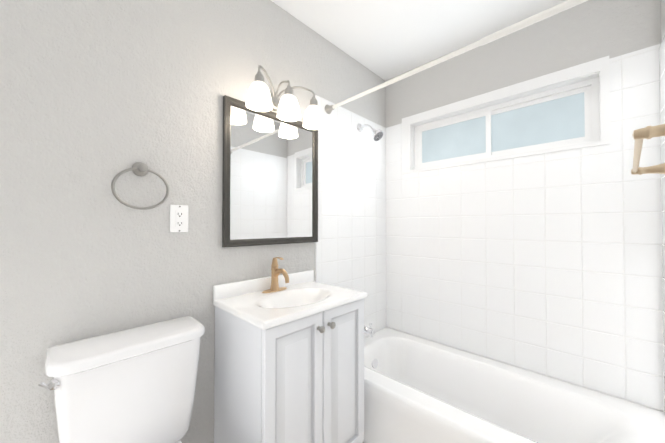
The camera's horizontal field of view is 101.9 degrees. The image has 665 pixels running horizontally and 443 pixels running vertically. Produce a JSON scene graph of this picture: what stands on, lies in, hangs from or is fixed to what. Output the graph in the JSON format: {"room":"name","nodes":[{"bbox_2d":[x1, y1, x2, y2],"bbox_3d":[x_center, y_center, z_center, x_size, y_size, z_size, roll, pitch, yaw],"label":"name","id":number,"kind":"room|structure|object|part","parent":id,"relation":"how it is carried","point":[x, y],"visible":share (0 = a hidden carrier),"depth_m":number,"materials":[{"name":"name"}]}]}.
{"room":"bathroom","nodes":[
{"label":"bathroom","id":0,"kind":"room"},
{"bbox_2d":[0,0,384,442],"bbox_3d":[-0.402,0.005,1.468,0.100,2.440,2.560,-1,-1,44],"label":"wall","id":1,"kind":"structure","parent":0,"point":[96,96],"depth_m":1.00,"materials":[{"name":"grey paint"}]},
{"bbox_2d":[111,162,168,209],"bbox_3d":[-0.722,-0.139,1.020,0.058,0.184,0.182,-1,-1,44],"label":"towel ring","id":2,"kind":"object","parent":1,"relation":"attached to","point":[139,169],"visible":1,"depth_m":1.01,"materials":[{"name":"silver metal"}]},
{"bbox_2d":[170,205,187,231],"bbox_3d":[-0.644,-0.015,1.135,0.010,0.115,0.070,-1,-1,44],"label":"electrical outlet","id":3,"kind":"object","parent":1,"relation":"attached to","point":[178,218],"visible":1,"depth_m":1.13,"materials":[{"name":"white plastic"}]},
{"bbox_2d":[213,270,313,300],"bbox_3d":[-0.332,0.326,1.446,0.022,0.070,0.605,-1,-1,44],"label":"backsplash","id":4,"kind":"structure","parent":1,"relation":"attached to","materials":[{"name":"white stone"}]},
{"bbox_2d":[222,95,317,246],"bbox_3d":[-0.305,-0.236,1.475,0.022,0.713,0.589,-1,-1,45],"label":"mirror","id":5,"kind":"object","parent":1,"relation":"attached to","point":[270,181],"visible":0.9,"depth_m":1.43,"materials":[{"name":"grey mirror"}]},
{"bbox_2d":[246,65,324,129],"bbox_3d":[-0.251,-0.652,1.417,0.195,0.221,0.466,-1,-1,44],"label":"sconce","id":6,"kind":"object","parent":1,"relation":"attached to","point":[260,98],"visible":1,"depth_m":1.36,"materials":[{"name":"white glass"}]},
{"bbox_3d":[-0.344,-0.599,1.267,0.122,0.111,0.122,-1,-1,44],"label":"lamp shade","id":7,"kind":"part","parent":6,"relation":"part of","materials":[{"name":"white glass"}]},
{"bbox_3d":[-0.225,-0.597,1.391,0.122,0.111,0.122,-1,-1,44],"label":"lamp shade","id":8,"kind":"part","parent":6,"relation":"part of","materials":[{"name":"white glass"}]},
{"bbox_3d":[-0.106,-0.596,1.515,0.122,0.111,0.122,-1,-1,44],"label":"lamp shade","id":9,"kind":"part","parent":6,"relation":"part of","materials":[{"name":"white glass"}]},
{"bbox_2d":[315,95,315,281],"bbox_3d":[-0.107,0.035,1.700,0.005,1.680,0.004,-1,-1,44],"label":"tile edge trim","id":10,"kind":"object","parent":1,"relation":"attached to","point":[315,250],"visible":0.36,"depth_m":1.70,"materials":[{"name":"white plastic"}]},
{"bbox_2d":[316,95,385,337],"bbox_3d":[0.172,0.038,1.988,0.008,1.680,0.798,-1,-1,44],"label":"wall tile","id":11,"kind":"structure","parent":1,"relation":"attached to","point":[351,248],"depth_m":1.96,"materials":[{"name":"white tile"}]},
{"bbox_2d":[364,323,374,337],"bbox_3d":[0.245,0.774,1.958,0.130,0.095,0.060,-1,-1,44],"label":"tub spout","id":12,"kind":"object","parent":11,"relation":"attached to","point":[369,330],"visible":0.69,"depth_m":1.92,"materials":[{"name":"silver metal"}]},
{"bbox_2d":[357,124,383,140],"bbox_3d":[0.275,-0.659,1.951,0.202,0.161,0.086,-1,-1,44],"label":"shower head","id":13,"kind":"object","parent":11,"relation":"attached to","point":[377,135],"visible":1,"depth_m":1.92},
{"bbox_2d":[325,0,587,113],"bbox_3d":[0.495,-0.751,1.256,1.484,0.060,0.090,-1,-1,44],"label":"curtain rod","id":14,"kind":"object","parent":11,"relation":"attached to","point":[547,13],"visible":1,"depth_m":1.11,"materials":[{"name":"white metal"}]},
{"bbox_2d":[271,0,566,80],"bbox_3d":[0.175,-1.246,0.929,1.700,0.050,2.560,-1,-1,44],"label":"ceiling","id":15,"kind":"structure","parent":0,"point":[385,40],"depth_m":1.65,"materials":[{"name":"white paint"}]},
{"bbox_2d":[385,0,660,127],"bbox_3d":[1.027,0.009,1.802,1.500,2.440,0.100,-1,-1,44],"label":"wall","id":16,"kind":"structure","parent":0,"point":[567,38],"depth_m":1.59,"materials":[{"name":"grey paint"}]},
{"bbox_2d":[386,123,402,331],"bbox_3d":[0.507,0.041,2.225,0.162,1.680,0.008,-1,-1,44],"label":"wall tile","id":17,"kind":"structure","parent":16,"relation":"attached to","point":[394,278],"depth_m":2.22,"materials":[{"name":"white tile"}]},
{"bbox_2d":[609,44,664,411],"bbox_3d":[1.469,0.020,1.302,0.170,1.700,0.008,-1,-1,44],"label":"wall tile","id":18,"kind":"structure","parent":16,"relation":"attached to","point":[637,297],"depth_m":1.30,"materials":[{"name":"white tile"}]},
{"bbox_2d":[661,0,664,41],"bbox_3d":[0.752,-0.008,0.360,0.100,2.440,2.560,-1,-1,44],"label":"wall","id":19,"kind":"structure","parent":0,"point":[662,18],"depth_m":1.23,"materials":[{"name":"grey paint"}]},
{"bbox_2d":[659,34,664,410],"bbox_3d":[1.249,0.026,0.955,0.008,1.680,0.798,-1,-1,44],"label":"wall tile","id":20,"kind":"structure","parent":19,"relation":"attached to","point":[662,77],"depth_m":1.22,"materials":[{"name":"white tile"}]},
{"bbox_3d":[0.653,0.192,0.443,0.086,2.018,0.805,-1,-1,44],"label":"door","id":21,"kind":"structure","parent":19,"relation":"in","visible":0},
{"bbox_2d":[631,124,664,174],"bbox_3d":[0.707,-0.145,0.579,0.522,0.060,0.088,1,-1,-42],"label":"door towel bar","id":22,"kind":"object","parent":21,"relation":"attached to","point":[641,134],"visible":1,"depth_m":0.50,"materials":[{"name":"beige wood"}]},
{"bbox_3d":[0.175,1.243,0.899,1.700,0.050,2.560,-1,-1,44],"label":"floor","id":23,"kind":"structure","parent":0,"visible":0},
{"bbox_2d":[38,316,204,442],"bbox_3d":[-0.507,0.804,0.750,0.697,0.826,0.438,-1,-1,44],"label":"toilet","id":24,"kind":"object","parent":23,"relation":"on","point":[136,385],"visible":0.98,"depth_m":0.86,"materials":[{"name":"white ceramic"}]},
{"bbox_3d":[-0.776,0.449,0.738,0.030,0.030,0.042,-1,-1,44],"label":"lever","id":25,"kind":"part","parent":24,"relation":"part of","materials":[{"name":"silver metal"}]},
{"bbox_3d":[-0.683,0.411,0.933,0.196,0.036,0.425,-1,-1,44],"label":"lid","id":26,"kind":"part","parent":24,"relation":"part of","materials":[{"name":"white ceramic"}]},
{"bbox_2d":[213,257,367,442],"bbox_3d":[-0.178,0.701,1.294,0.449,1.045,0.605,-1,-1,44],"label":"bathroom vanity","id":27,"kind":"object","parent":23,"relation":"on","point":[289,359],"visible":1,"depth_m":1.14,"materials":[{"name":"white wood"}]},
{"bbox_2d":[262,257,288,292],"bbox_3d":[-0.267,0.268,1.374,0.143,0.178,0.150,-1,-1,44],"label":"faucet","id":28,"kind":"object","parent":27,"relation":"on","point":[275,283],"depth_m":1.39,"materials":[{"name":"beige metal"}]},
{"bbox_3d":[-0.145,0.742,1.060,0.021,0.722,0.290,-1,-1,44],"label":"door","id":29,"kind":"part","parent":27,"relation":"part of","materials":[{"name":"white wood"}]},
{"bbox_3d":[-0.049,0.448,1.130,0.032,0.029,0.029,-1,-1,44],"label":"knob","id":30,"kind":"part","parent":27,"relation":"part of","materials":[{"name":"silver metal"}]},
{"bbox_3d":[-0.005,0.448,1.176,0.032,0.029,0.029,-1,-1,44],"label":"knob","id":31,"kind":"part","parent":27,"relation":"part of","materials":[{"name":"silver metal"}]},
{"bbox_3d":[0.058,0.744,1.272,0.021,0.722,0.290,-1,-1,44],"label":"door","id":32,"kind":"part","parent":27,"relation":"part of","materials":[{"name":"white wood"}]},
{"bbox_2d":[363,327,664,442],"bbox_3d":[0.731,1.050,1.481,1.496,0.351,0.751,-1,-1,44],"label":"bathtub","id":33,"kind":"object","parent":23,"relation":"on","point":[418,389],"visible":0.88,"depth_m":1.43,"materials":[{"name":"white ceramic"}]},
{"bbox_3d":[1.039,0.409,1.785,1.061,1.640,0.100,-1,-1,44],"label":"wall","id":34,"kind":"structure","parent":0,"visible":0},
{"bbox_2d":[402,56,609,173],"bbox_3d":[1.017,-0.615,1.805,1.168,0.448,0.109,-1,-1,44],"label":"window","id":35,"kind":"structure","parent":34,"relation":"in","point":[564,109],"depth_m":1.69,"materials":[{"name":"white paint"}]},
{"bbox_3d":[1.054,-0.593,1.813,0.977,0.277,0.020,-1,-1,44],"label":"glass","id":36,"kind":"part","parent":35,"relation":"part of","materials":[{"name":"glass"}]},
{"bbox_3d":[1.054,-0.593,1.814,1.053,0.353,0.045,-1,-1,44],"label":"frame","id":37,"kind":"part","parent":35,"relation":"part of","materials":[{"name":"white plastic"}]},
{"bbox_2d":[402,144,612,395],"bbox_3d":[0.987,0.242,1.763,1.168,1.267,0.008,-1,-1,44],"label":"wall tile","id":38,"kind":"structure","parent":34,"relation":"attached to","point":[508,261],"depth_m":1.62,"materials":[{"name":"white tile"}]}
]}

